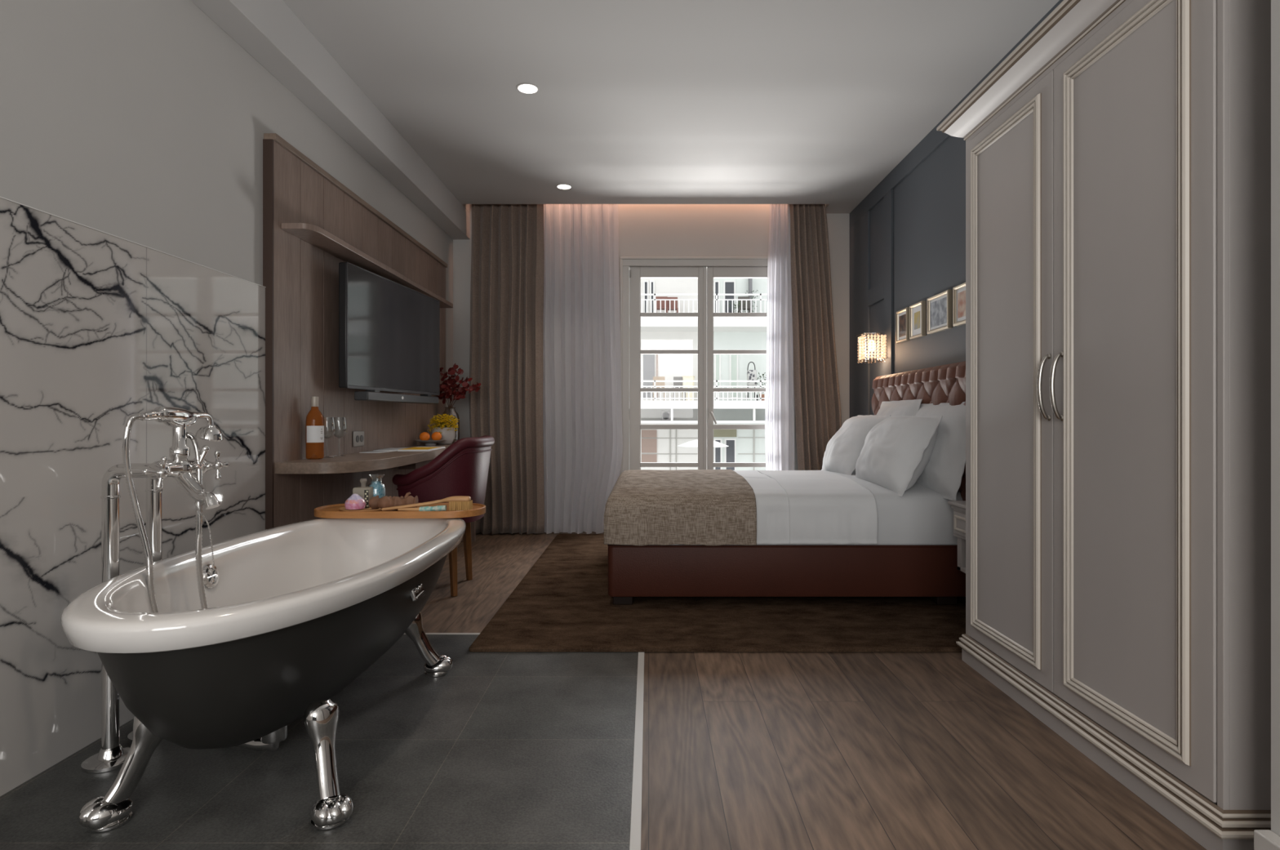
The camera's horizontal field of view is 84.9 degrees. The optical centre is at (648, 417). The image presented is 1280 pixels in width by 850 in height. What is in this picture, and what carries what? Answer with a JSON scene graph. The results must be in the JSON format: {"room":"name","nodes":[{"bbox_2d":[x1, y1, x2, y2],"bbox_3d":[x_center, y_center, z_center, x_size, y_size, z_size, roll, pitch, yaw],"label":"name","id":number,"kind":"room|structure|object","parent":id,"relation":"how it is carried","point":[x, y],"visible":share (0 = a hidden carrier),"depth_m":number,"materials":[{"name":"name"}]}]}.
{"room":"hotel room","nodes":[
{"label":"hotel room","id":0,"kind":"room"},
{"bbox_2d":[0,0,453,442],"bbox_3d":[-1.700,-0.515,1.800,0.100,2.950,8.600,0,0,0],"label":"wall","id":1,"kind":"structure","parent":0,"point":[144,122],"depth_m":2.35,"materials":[{"name":"paint"}]},
{"bbox_2d":[0,197,265,795],"bbox_3d":[-1.640,0.202,1.226,0.001,1.515,3.651,0,0,0],"label":"cladding","id":2,"kind":"object","parent":1,"relation":"attached to","point":[99,330],"visible":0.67,"depth_m":2.03,"materials":[{"name":"white stone"}]},
{"bbox_2d":[0,196,266,287],"bbox_3d":[-1.643,0.201,1.226,0.013,1.518,3.652,0,0,0],"label":"trim","id":3,"kind":"structure","parent":1,"relation":"attached to","point":[0,197],"depth_m":2.15,"materials":[{"name":"white stone"}]},
{"bbox_2d":[190,0,470,239],"bbox_3d":[-1.579,-1.610,1.700,0.143,0.220,8.400,0,0,0],"label":"beam","id":4,"kind":"structure","parent":1,"relation":"attached to","point":[269,31],"depth_m":3.39,"materials":[{"name":"grey paint"}]},
{"bbox_2d":[262,133,447,529],"bbox_3d":[-1.623,-0.129,4.272,0.053,2.178,2.565,0,0,0],"label":"wall panel","id":5,"kind":"object","parent":1,"relation":"attached to","point":[300,279],"visible":0.59,"depth_m":3.38,"materials":[{"name":"brown wood"}]},
{"bbox_2d":[352,431,364,446],"bbox_3d":[-1.603,0.118,3.868,0.014,0.084,0.135,0,0,0],"label":"wall socket","id":6,"kind":"object","parent":5,"relation":"attached to","point":[357,436],"visible":1,"depth_m":3.85,"materials":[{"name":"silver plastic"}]},
{"bbox_2d":[355,435,363,442],"bbox_3d":[-1.599,0.118,3.868,0.004,0.038,0.093,0,0,0],"label":"outlet","id":7,"kind":"object","parent":6,"relation":"attached to","point":[359,438],"depth_m":3.87,"materials":[{"name":"grey plastic"}]},
{"bbox_2d":[280,222,453,307],"bbox_3d":[-1.540,-0.839,4.170,0.140,0.027,2.220,0,0,0],"label":"wall shelf","id":8,"kind":"object","parent":5,"relation":"attached to","point":[314,235],"visible":0.91,"depth_m":3.54,"materials":[{"name":"brown wood"}]},
{"bbox_2d":[338,262,439,395],"bbox_3d":[-1.530,-0.461,4.080,0.166,0.630,1.179,0,0,5],"label":"television","id":9,"kind":"object","parent":5,"relation":"attached to","point":[389,331],"visible":1,"depth_m":3.90,"materials":[{"name":"black plastic"}]},
{"bbox_2d":[354,389,438,404],"bbox_3d":[-1.452,-0.117,4.111,0.077,0.058,1.020,0,0,3],"label":"soundbar","id":10,"kind":"object","parent":5,"relation":"attached to","point":[375,395],"visible":1,"depth_m":3.90,"materials":[{"name":"grey plastic"}]},
{"bbox_2d":[453,204,849,475],"bbox_3d":[0.130,-0.515,6.000,3.760,2.950,0.200,0,0,0],"label":"wall","id":11,"kind":"structure","parent":0,"point":[644,229],"depth_m":5.90,"materials":[{"name":"paint"}]},
{"bbox_2d":[620,256,795,473],"bbox_3d":[0.495,-0.195,5.925,1.470,2.310,0.150,0,0,0],"label":"window","id":12,"kind":"structure","parent":11,"relation":"in","point":[633,268],"depth_m":5.91,"materials":[{"name":"grey paint"}]},
{"bbox_2d":[283,0,1059,213],"bbox_3d":[0.130,-1.870,1.825,3.760,0.300,8.650,0,0,0],"label":"ceiling","id":13,"kind":"structure","parent":0,"point":[636,101],"depth_m":3.63,"materials":[{"name":"grey paint"}]},
{"bbox_2d":[515,83,539,93],"bbox_3d":[-0.632,-1.718,3.655,0.120,0.004,0.120,0,0,0],"label":"recessed light","id":14,"kind":"object","parent":13,"relation":"in","point":[530,88],"visible":1,"depth_m":3.65,"materials":[{"name":"grey paint"}]},
{"bbox_2d":[555,183,572,189],"bbox_3d":[-0.630,-1.718,5.210,0.120,0.004,0.120,0,0,0],"label":"recessed light","id":15,"kind":"object","parent":13,"relation":"in","point":[562,186],"visible":1,"depth_m":5.21,"materials":[{"name":"grey paint"}]},
{"bbox_3d":[-0.025,-1.848,5.760,2.950,0.015,0.046,0,0,0],"label":"track","id":16,"kind":"object","parent":13,"relation":"attached to","visible":0},
{"bbox_2d":[468,204,544,534],"bbox_3d":[-1.175,-0.442,5.740,0.628,2.796,0.151,0,0,0],"label":"curtain","id":17,"kind":"object","parent":16,"relation":"hanging from","point":[508,248],"visible":0.93,"depth_m":5.74,"materials":[{"name":"brown fabric"}]},
{"bbox_2d":[542,204,622,533],"bbox_3d":[-0.553,-0.442,5.767,0.675,2.796,0.104,0,0,0],"label":"sheer curtain","id":18,"kind":"object","parent":16,"relation":"hanging from","point":[583,438],"visible":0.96,"depth_m":5.77,"materials":[{"name":"white fabric"}]},
{"bbox_2d":[764,204,794,470],"bbox_3d":[1.092,-0.442,5.763,0.259,2.796,0.080,0,0,0],"label":"sheer curtain","id":19,"kind":"object","parent":16,"relation":"hanging from","point":[779,411],"visible":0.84,"depth_m":5.77,"materials":[{"name":"white fabric"}]},
{"bbox_2d":[789,204,841,470],"bbox_3d":[1.418,-0.442,5.737,0.547,2.796,0.141,0,0,0],"label":"curtain","id":20,"kind":"object","parent":16,"relation":"hanging from","point":[818,414],"visible":0.74,"depth_m":5.74,"materials":[{"name":"brown fabric"}]},
{"bbox_2d":[421,531,1206,849],"bbox_3d":[0.130,1.020,1.825,3.760,0.120,8.650,0,0,0],"label":"floor","id":21,"kind":"structure","parent":0,"point":[742,750],"depth_m":1.98,"materials":[{"name":"brown wood"}]},
{"bbox_2d":[0,634,638,849],"bbox_3d":[-0.846,0.959,0.293,1.608,0.002,5.586,0,0,0],"label":"floor tiles","id":22,"kind":"structure","parent":21,"relation":"on","point":[499,750],"depth_m":1.89,"materials":[{"name":"grey tile"}]},
{"bbox_2d":[80,406,229,773],"bbox_3d":[-1.368,0.464,2.027,0.386,0.989,0.366,0,0,0],"label":"faucet","id":23,"kind":"object","parent":22,"relation":"on","point":[111,756],"visible":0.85,"depth_m":1.94,"materials":[{"name":"silver metal"}]},
{"bbox_2d":[60,517,466,831],"bbox_3d":[-1.080,0.696,2.265,0.777,0.556,1.693,0,0,0],"label":"bathtub","id":24,"kind":"object","parent":22,"relation":"on","point":[296,612],"visible":1,"depth_m":1.72,"materials":[{"name":"black ceramic"}]},
{"bbox_2d":[60,517,466,653],"bbox_3d":[-1.080,0.603,2.265,0.770,0.369,1.690,0,0,0],"label":"basin","id":25,"kind":"object","parent":24,"relation":"in","point":[322,585],"depth_m":2.00,"materials":[{"name":"white ceramic"}]},
{"bbox_2d":[314,502,485,518],"bbox_3d":[-1.067,0.402,3.017,0.717,0.032,0.297,0,0,0],"label":"board","id":26,"kind":"object","parent":24,"relation":"on","point":[331,511],"visible":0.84,"depth_m":2.87,"materials":[{"name":"brown wood"}]},
{"bbox_2d":[339,506,382,511],"bbox_3d":[-1.215,0.389,2.985,0.200,0.008,0.160,0,0,0],"label":"round plate","id":27,"kind":"object","parent":26,"relation":"on","point":[369,508],"visible":0.43,"depth_m":2.93,"materials":[{"name":"brown wood"}]},
{"bbox_2d":[344,493,365,510],"bbox_3d":[-1.232,0.352,2.935,0.083,0.066,0.083,0,0,0],"label":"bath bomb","id":28,"kind":"object","parent":27,"relation":"on","point":[354,502],"visible":1,"depth_m":2.91,"materials":[{"name":"pink"}]},
{"bbox_2d":[352,478,373,507],"bbox_3d":[-1.232,0.325,3.019,0.070,0.122,0.072,0,0,0],"label":"glass bottle","id":29,"kind":"object","parent":27,"relation":"on","point":[366,492],"visible":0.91,"depth_m":2.99,"materials":[{"name":"beige glass"}]},
{"bbox_2d":[368,473,386,497],"bbox_3d":[-1.197,0.318,3.075,0.077,0.134,0.077,0,0,0],"label":"jar","id":30,"kind":"object","parent":26,"relation":"on","point":[379,489],"visible":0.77,"depth_m":3.06,"materials":[{"name":"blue glass"}]},
{"bbox_2d":[368,492,417,510],"bbox_3d":[-1.079,0.354,2.954,0.198,0.078,0.072,0,0,0],"label":"ginger root","id":31,"kind":"object","parent":26,"relation":"on","point":[375,503],"visible":0.86,"depth_m":2.94,"materials":[{"name":"brown food"}]},
{"bbox_2d":[397,505,446,511],"bbox_3d":[-0.938,0.378,2.895,0.198,0.029,0.024,0,0,0],"label":"tool","id":32,"kind":"object","parent":26,"relation":"on","point":[437,508],"visible":0.98,"depth_m":2.89,"materials":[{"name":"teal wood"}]},
{"bbox_2d":[382,495,472,511],"bbox_3d":[-0.923,0.359,2.919,0.365,0.058,0.052,0,0,-7],"label":"bath brush","id":33,"kind":"object","parent":26,"relation":"on","point":[460,502],"visible":1,"depth_m":2.91,"materials":[{"name":"brown wood"}]},
{"bbox_2d":[275,443,475,542],"bbox_3d":[-1.421,0.577,4.229,0.377,0.766,2.442,0,0,0],"label":"desk","id":34,"kind":"object","parent":21,"relation":"on","point":[351,462],"visible":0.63,"depth_m":3.23,"materials":[{"name":"brown wood"}]},
{"bbox_2d":[305,395,324,459],"bbox_3d":[-1.556,0.048,3.258,0.078,0.292,0.078,0,0,0],"label":"wine bottle","id":35,"kind":"object","parent":34,"relation":"on","point":[314,423],"visible":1,"depth_m":3.23,"materials":[{"name":"orange glass"}]},
{"bbox_2d":[324,418,335,457],"bbox_3d":[-1.544,0.096,3.359,0.072,0.195,0.072,0,0,0],"label":"wine glass","id":36,"kind":"object","parent":34,"relation":"on","point":[334,419],"visible":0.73,"depth_m":3.37,"materials":[{"name":"clear glass"}]},
{"bbox_2d":[331,417,346,456],"bbox_3d":[-1.549,0.096,3.500,0.072,0.195,0.072,0,0,0],"label":"wine glass","id":37,"kind":"object","parent":34,"relation":"on","point":[345,418],"visible":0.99,"depth_m":3.49,"materials":[{"name":"clear glass"}]},
{"bbox_2d":[331,417,346,437],"bbox_3d":[-1.549,0.051,3.500,0.072,0.103,0.072,0,0,0],"label":"bowl","id":38,"kind":"object","parent":37,"relation":"on","point":[345,418],"depth_m":3.50,"materials":[{"name":"clear glass"}]},
{"bbox_2d":[359,450,396,453],"bbox_3d":[-1.512,0.192,3.941,0.110,0.003,0.260,0,0,6],"label":"leaflet","id":39,"kind":"object","parent":34,"relation":"on","point":[371,451],"visible":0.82,"depth_m":3.85,"materials":[{"name":"white paper"}]},
{"bbox_2d":[373,447,408,450],"bbox_3d":[-1.529,0.192,4.206,0.150,0.004,0.340,0,0,-5],"label":"brochure","id":40,"kind":"object","parent":34,"relation":"on","point":[391,448],"visible":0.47,"depth_m":4.13,"materials":[{"name":"white paper"}]},
{"bbox_2d":[397,446,444,451],"bbox_3d":[-1.360,0.189,4.206,0.170,0.010,0.420,0,0,-3],"label":"book","id":41,"kind":"object","parent":34,"relation":"on","point":[415,448],"visible":1,"depth_m":4.10,"materials":[{"name":"white paper"}]},
{"bbox_2d":[414,439,446,445],"bbox_3d":[-1.500,0.174,4.810,0.210,0.039,0.210,0,0,0],"label":"dish","id":42,"kind":"object","parent":34,"relation":"on","point":[430,442],"visible":0.95,"depth_m":4.76,"materials":[{"name":"grey stone"}]},
{"bbox_2d":[419,431,430,439],"bbox_3d":[-1.535,0.131,4.790,0.070,0.068,0.070,0,0,0],"label":"orange","id":43,"kind":"object","parent":42,"relation":"on","point":[424,435],"visible":0.84,"depth_m":4.77,"materials":[{"name":"orange food"}]},
{"bbox_2d":[431,431,441,439],"bbox_3d":[-1.470,0.131,4.845,0.070,0.068,0.070,0,0,0],"label":"orange","id":44,"kind":"object","parent":42,"relation":"on","point":[436,435],"visible":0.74,"depth_m":4.82,"materials":[{"name":"orange food"}]},
{"bbox_2d":[427,413,458,444],"bbox_3d":[-1.479,0.084,5.031,0.232,0.220,0.239,0,0,0],"label":"potted flowers","id":45,"kind":"object","parent":34,"relation":"on","point":[447,432],"visible":0.98,"depth_m":4.98,"materials":[{"name":"yellow plant"}]},
{"bbox_2d":[431,426,455,444],"bbox_3d":[-1.475,0.133,5.030,0.166,0.122,0.166,0,0,0],"label":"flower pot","id":46,"kind":"object","parent":34,"relation":"on","point":[448,433],"depth_m":4.97,"materials":[{"name":"grey ceramic"}]},
{"bbox_2d":[441,406,459,443],"bbox_3d":[-1.505,0.058,5.300,0.140,0.272,0.140,0,0,0],"label":"glass vase","id":47,"kind":"object","parent":34,"relation":"on","point":[445,406],"visible":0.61,"depth_m":5.31,"materials":[{"name":"clear glass"}]},
{"bbox_2d":[436,389,449,407],"bbox_3d":[-1.597,-0.064,5.313,0.185,0.477,0.093,0,0,0],"label":"leafy branch","id":48,"kind":"object","parent":47,"relation":"in","point":[441,392],"visible":0.28,"depth_m":5.30,"materials":[{"name":"brown plant"}]},
{"bbox_2d":[440,367,450,422],"bbox_3d":[-1.556,-0.113,5.284,0.136,0.574,0.091,0,0,-18],"label":"leafy branch","id":49,"kind":"object","parent":47,"relation":"in","point":[445,375],"visible":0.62,"depth_m":5.27,"materials":[{"name":"brown plant"}]},
{"bbox_2d":[439,382,452,426],"bbox_3d":[-1.531,-0.044,5.258,0.102,0.436,0.131,0,0,0],"label":"leafy branch","id":50,"kind":"object","parent":47,"relation":"in","point":[447,392],"visible":0.82,"depth_m":5.25,"materials":[{"name":"brown plant"}]},
{"bbox_2d":[444,367,455,426],"bbox_3d":[-1.515,-0.103,5.321,0.090,0.555,0.095,0,0,-31],"label":"leafy branch","id":51,"kind":"object","parent":47,"relation":"in","point":[449,369],"visible":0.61,"depth_m":5.30,"materials":[{"name":"brown plant"}]},
{"bbox_2d":[446,363,463,410],"bbox_3d":[-1.474,-0.118,5.290,0.106,0.584,0.099,0,0,34],"label":"leafy branch","id":52,"kind":"object","parent":47,"relation":"in","point":[453,371],"visible":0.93,"depth_m":5.28,"materials":[{"name":"brown plant"}]},
{"bbox_2d":[450,386,467,407],"bbox_3d":[-1.441,-0.033,5.336,0.093,0.414,0.138,0,0,28],"label":"leafy branch","id":53,"kind":"object","parent":47,"relation":"in","point":[460,388],"visible":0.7,"depth_m":5.32,"materials":[{"name":"brown plant"}]},
{"bbox_2d":[450,376,472,410],"bbox_3d":[-1.423,-0.068,5.315,0.176,0.484,0.094,0,0,0],"label":"leafy branch","id":54,"kind":"object","parent":47,"relation":"in","point":[464,384],"visible":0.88,"depth_m":5.30,"materials":[{"name":"brown plant"}]},
{"bbox_2d":[450,382,481,413],"bbox_3d":[-1.391,-0.047,5.295,0.252,0.442,0.104,0,0,0],"label":"leafy branch","id":55,"kind":"object","parent":47,"relation":"in","point":[474,387],"visible":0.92,"depth_m":5.29,"materials":[{"name":"brown plant"}]},
{"bbox_2d":[403,632,479,634],"bbox_3d":[-0.834,0.958,3.095,1.632,0.003,0.018,0,0,0],"label":"trim","id":56,"kind":"structure","parent":21,"relation":"on","point":[404,633],"depth_m":3.09,"materials":[{"name":"grey metal"}]},
{"bbox_2d":[392,435,494,596],"bbox_3d":[-1.147,0.534,3.950,0.527,0.855,0.617,0,0,0],"label":"armchair","id":57,"kind":"object","parent":21,"relation":"on","point":[462,468],"visible":0.7,"depth_m":3.72,"materials":[{"name":"red leather"}]},
{"bbox_2d":[629,651,644,849],"bbox_3d":[-0.030,0.959,0.302,0.024,0.003,5.604,0,0,0],"label":"trim","id":58,"kind":"structure","parent":21,"relation":"on","point":[636,811],"depth_m":1.92,"materials":[{"name":"grey metal"}]},
{"bbox_2d":[468,533,965,651],"bbox_3d":[0.476,0.949,4.256,2.428,0.015,2.808,0,0,0],"label":"rug","id":59,"kind":"object","parent":21,"relation":"on","point":[563,602],"visible":0.49,"depth_m":3.26,"materials":[{"name":"brown carpet"}]},
{"bbox_2d":[607,360,965,604],"bbox_3d":[0.742,0.326,4.202,1.900,1.230,1.565,0,0,0],"label":"bed","id":60,"kind":"object","parent":59,"relation":"on","point":[915,553],"visible":0.33,"depth_m":3.49,"materials":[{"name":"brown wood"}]},
{"bbox_2d":[733,470,875,544],"bbox_3d":[0.575,0.487,4.199,1.110,0.295,1.463,0,0,0],"label":"duvet","id":61,"kind":"object","parent":60,"relation":"on","point":[772,505],"visible":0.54,"depth_m":3.49,"materials":[{"name":"white fabric"}]},
{"bbox_2d":[604,469,756,545],"bbox_3d":[0.154,0.486,4.202,0.762,0.304,1.491,0,0,0],"label":"throw blanket","id":62,"kind":"object","parent":61,"relation":"on","point":[643,507],"visible":1,"depth_m":3.47,"materials":[{"name":"beige fabric"}]},
{"bbox_2d":[756,470,878,544],"bbox_3d":[0.918,0.484,4.202,0.438,0.292,1.476,0,0,0],"label":"sheet","id":63,"kind":"object","parent":61,"relation":"on","point":[822,511],"visible":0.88,"depth_m":3.48,"materials":[{"name":"white fabric"}]},
{"bbox_2d":[821,414,890,475],"bbox_3d":[1.327,0.185,4.560,0.330,0.407,0.660,0,0,0],"label":"pillow","id":64,"kind":"object","parent":60,"relation":"on","point":[842,453],"visible":0.58,"depth_m":4.37,"materials":[{"name":"white fabric"}]},
{"bbox_2d":[855,415,942,496],"bbox_3d":[1.345,0.196,3.830,0.314,0.413,0.620,0,0,-6],"label":"pillow","id":65,"kind":"object","parent":60,"relation":"on","point":[896,451],"visible":0.87,"depth_m":3.61,"materials":[{"name":"white fabric"}]},
{"bbox_2d":[876,399,922,416],"bbox_3d":[1.497,0.145,4.360,0.208,0.503,0.680,0,0,0],"label":"pillow","id":66,"kind":"object","parent":60,"relation":"on","point":[902,407],"visible":0.19,"depth_m":4.22,"materials":[{"name":"white fabric"}]},
{"bbox_2d":[915,401,965,500],"bbox_3d":[1.536,0.165,3.750,0.198,0.488,0.705,0,0,0],"label":"pillow","id":67,"kind":"object","parent":60,"relation":"on","point":[943,473],"visible":0.44,"depth_m":3.52,"materials":[{"name":"white fabric"}]},
{"bbox_2d":[936,0,1271,849],"bbox_3d":[1.429,-0.108,2.139,0.522,2.137,1.401,0,0,0],"label":"wardrobe","id":68,"kind":"object","parent":21,"relation":"on","point":[1118,157],"visible":1,"depth_m":1.80,"materials":[{"name":"paint"}]},
{"bbox_2d":[870,135,965,414],"bbox_3d":[1.785,-0.515,3.735,0.150,2.950,4.730,0,0,0],"label":"wall","id":69,"kind":"structure","parent":0,"point":[929,203],"depth_m":4.33,"materials":[{"name":"grey paint"}]},
{"bbox_2d":[856,333,886,363],"bbox_3d":[1.613,-0.500,5.060,0.167,0.204,0.176,0,0,0],"label":"wall sconce","id":70,"kind":"object","parent":69,"relation":"attached to","point":[871,345],"visible":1,"depth_m":4.99,"materials":[{"name":"silver metal"}]},
{"bbox_2d":[895,306,910,343],"bbox_3d":[1.696,-0.612,4.662,0.026,0.217,0.201,0,0,0],"label":"picture frame","id":71,"kind":"object","parent":69,"relation":"attached to","point":[902,316],"visible":0.99,"depth_m":4.66,"materials":[{"name":"gold"}]},
{"bbox_2d":[899,313,906,337],"bbox_3d":[1.694,-0.612,4.662,0.001,0.141,0.125,0,0,0],"label":"print","id":72,"kind":"object","parent":71,"relation":"attached to","point":[902,316],"depth_m":4.66},
{"bbox_2d":[909,300,925,339],"bbox_3d":[1.696,-0.612,4.412,0.026,0.217,0.207,0,0,0],"label":"picture frame","id":73,"kind":"object","parent":69,"relation":"attached to","point":[917,310],"visible":1,"depth_m":4.40,"materials":[{"name":"gold"}]},
{"bbox_2d":[914,311,919,329],"bbox_3d":[1.694,-0.612,4.412,0.001,0.107,0.097,0,0,0],"label":"print","id":74,"kind":"object","parent":73,"relation":"attached to","point":[917,313],"depth_m":4.41},
{"bbox_2d":[927,288,952,333],"bbox_3d":[1.696,-0.612,4.082,0.026,0.217,0.299,0,0,0],"label":"picture frame","id":75,"kind":"object","parent":69,"relation":"attached to","point":[940,306],"visible":1,"depth_m":4.05,"materials":[{"name":"gold"}]},
{"bbox_2d":[930,296,946,328],"bbox_3d":[1.694,-0.612,4.082,0.001,0.149,0.231,0,0,0],"label":"print","id":76,"kind":"object","parent":75,"relation":"attached to","point":[938,304],"depth_m":4.08},
{"bbox_2d":[849,0,1063,417],"bbox_3d":[1.702,-0.380,3.950,0.016,2.680,3.900,0,0,0],"label":"trim","id":77,"kind":"structure","parent":69,"relation":"attached to","point":[862,297],"depth_m":5.40,"materials":[{"name":"grey wood"}]},
{"bbox_2d":[947,500,965,573],"bbox_3d":[1.560,0.558,3.098,0.269,0.323,0.475,0,0,0],"label":"nightstand","id":78,"kind":"object","parent":69,"relation":"attached to","point":[958,506],"visible":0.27,"depth_m":3.27,"materials":[{"name":"paint"}]},
{"bbox_2d":[952,282,965,326],"bbox_3d":[1.696,-0.612,3.720,0.026,0.217,0.300,0,0,0],"label":"picture frame","id":79,"kind":"object","parent":69,"relation":"attached to","point":[958,291],"visible":0.45,"depth_m":3.81,"materials":[{"name":"beige"}]},
{"bbox_2d":[957,289,965,318],"bbox_3d":[1.694,-0.612,3.720,0.001,0.137,0.220,0,0,0],"label":"print","id":80,"kind":"object","parent":79,"relation":"attached to","point":[961,293],"depth_m":3.78},
{"bbox_2d":[1271,0,1279,835],"bbox_3d":[1.617,-0.515,-0.562,0.786,2.950,3.875,0,0,0],"label":"wall","id":81,"kind":"structure","parent":0,"point":[1275,4],"depth_m":1.36,"materials":[{"name":"paint"}]},
{"bbox_2d":[1253,829,1279,849],"bbox_3d":[1.207,0.885,-0.561,0.034,0.150,3.877,0,0,0],"label":"baseboard","id":82,"kind":"structure","parent":81,"relation":"attached to","point":[1264,839],"depth_m":1.35,"materials":[{"name":"grey paint"}]},
{"label":"outside","id":83,"kind":"structure","parent":0,"visible":0},
{"bbox_3d":[5.000,4.010,24.000,46.000,0.100,6.000,0,0,0],"label":"courtyard","id":84,"kind":"object","parent":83,"visible":0},
{"bbox_2d":[676,439,728,447],"bbox_3d":[1.705,2.305,22.000,1.640,3.309,1.560,0,0,0],"label":"parasol","id":85,"kind":"object","parent":84,"relation":"on","point":[694,443],"visible":0.34,"depth_m":21.58,"materials":[{"name":"white fabric"}]},
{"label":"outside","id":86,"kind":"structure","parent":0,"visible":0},
{"bbox_3d":[5.000,6.060,17.250,46.000,0.200,20.500,0,0,0],"label":"street","id":87,"kind":"object","parent":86,"visible":0},
{"bbox_2d":[640,278,697,470],"bbox_3d":[-6.870,-0.790,26.450,18.260,13.500,2.100,0,0,0],"label":"apartment building","id":88,"kind":"structure","parent":87,"relation":"on","point":[656,333],"depth_m":27.00,"materials":[{"name":"white paint"}]},
{"bbox_2d":[643,354,654,397],"bbox_3d":[0.011,-1.601,26.975,0.440,1.737,0.050,0,0,0],"label":"shutter","id":89,"kind":"object","parent":88,"relation":"hanging from","point":[648,359],"depth_m":26.95,"materials":[{"name":"grey"}]},
{"bbox_2d":[641,453,657,462],"bbox_3d":[0.021,1.653,26.975,0.586,0.460,0.050,0,0,0],"label":"shutter","id":90,"kind":"object","parent":88,"relation":"hanging from","point":[645,457],"depth_m":26.95,"materials":[{"name":"beige"}]},
{"bbox_2d":[641,438,657,452],"bbox_3d":[0.021,1.088,26.975,0.586,0.544,0.050,0,0,0],"label":"shutter","id":91,"kind":"object","parent":88,"relation":"hanging from","point":[648,445],"depth_m":26.95,"materials":[{"name":"beige"}]},
{"bbox_2d":[641,429,657,437],"bbox_3d":[0.021,0.628,26.975,0.586,0.293,0.050,0,0,0],"label":"shutter","id":92,"kind":"object","parent":88,"relation":"hanging from","point":[645,433],"depth_m":26.95,"materials":[{"name":"beige"}]},
{"bbox_2d":[653,376,664,400],"bbox_3d":[0.384,-1.073,26.105,0.440,0.920,0.410,0,0,0],"label":"balcony chair","id":93,"kind":"object","parent":88,"relation":"on","point":[655,378],"visible":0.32,"depth_m":26.27,"materials":[{"name":"beige wood"}]},
{"bbox_2d":[655,296,667,312],"bbox_3d":[0.486,-4.077,26.105,0.440,0.920,0.410,0,0,0],"label":"balcony chair","id":94,"kind":"object","parent":88,"relation":"on","point":[658,302],"visible":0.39,"depth_m":26.27,"materials":[{"name":"brown"}]},
{"bbox_2d":[661,410,670,420],"bbox_3d":[0.633,-0.059,26.025,0.316,0.356,0.550,0,0,0],"label":"air conditioner","id":95,"kind":"object","parent":88,"relation":"on","point":[665,415],"visible":0.97,"depth_m":25.80,"materials":[{"name":"grey"}]},
{"bbox_2d":[662,412,669,419],"bbox_3d":[0.633,-0.059,25.775,0.260,0.260,0.050,0,0,0],"label":"fan grille","id":96,"kind":"object","parent":95,"relation":"attached to","point":[665,415],"depth_m":25.76,"materials":[{"name":"black plastic"}]},
{"bbox_2d":[666,297,678,312],"bbox_3d":[0.873,-4.077,26.205,0.440,0.920,0.410,0,0,0],"label":"balcony chair","id":97,"kind":"object","parent":88,"relation":"on","point":[672,302],"visible":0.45,"depth_m":26.37,"materials":[{"name":"brown"}]},
{"bbox_2d":[673,376,685,400],"bbox_3d":[1.158,-1.073,26.205,0.440,0.920,0.410,0,0,0],"label":"balcony chair","id":98,"kind":"object","parent":88,"relation":"on","point":[675,378],"visible":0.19,"depth_m":26.37,"materials":[{"name":"grey"}]},
{"bbox_2d":[682,376,694,400],"bbox_3d":[1.492,-1.077,26.350,0.455,0.929,0.540,0,0,0],"label":"storage box","id":99,"kind":"object","parent":88,"relation":"on","point":[684,378],"visible":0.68,"depth_m":26.10,"materials":[{"name":"beige"}]},
{"bbox_2d":[713,278,767,470],"bbox_3d":[14.143,-0.790,26.450,23.765,13.500,2.100,0,0,0],"label":"apartment building","id":100,"kind":"structure","parent":87,"relation":"on","point":[730,371],"depth_m":27.00,"materials":[{"name":"paint"}]},
{"bbox_2d":[713,429,736,436],"bbox_3d":[2.951,0.586,26.975,0.879,0.335,0.050,0,0,0],"label":"roller shutter","id":101,"kind":"object","parent":100,"relation":"hanging from","point":[717,433],"depth_m":26.95,"materials":[{"name":"yellow"}]},
{"bbox_2d":[728,301,746,312],"bbox_3d":[3.248,-3.967,26.025,0.536,0.699,0.599,0,0,-34],"label":"potted plant","id":102,"kind":"object","parent":100,"relation":"on","point":[739,301],"visible":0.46,"depth_m":25.98,"materials":[{"name":"grey plant"}]},
{"bbox_2d":[737,296,750,312],"bbox_3d":[3.581,-4.077,26.105,0.440,0.920,0.410,0,0,0],"label":"balcony chair","id":103,"kind":"object","parent":100,"relation":"on","point":[744,306],"visible":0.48,"depth_m":26.27,"materials":[{"name":"grey"}]},
{"bbox_2d":[745,361,758,400],"bbox_3d":[3.850,-1.351,26.060,0.440,1.476,0.320,0,0,0],"label":"shopping trolley","id":104,"kind":"object","parent":100,"relation":"on","point":[751,374],"visible":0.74,"depth_m":25.90,"materials":[{"name":"white fabric"}]},
{"bbox_2d":[755,372,766,400],"bbox_3d":[4.318,-1.159,26.166,0.655,1.092,0.461,0,0,0],"label":"potted plant","id":105,"kind":"object","parent":100,"relation":"on","point":[762,395],"visible":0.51,"depth_m":26.11,"materials":[{"name":"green plant"}]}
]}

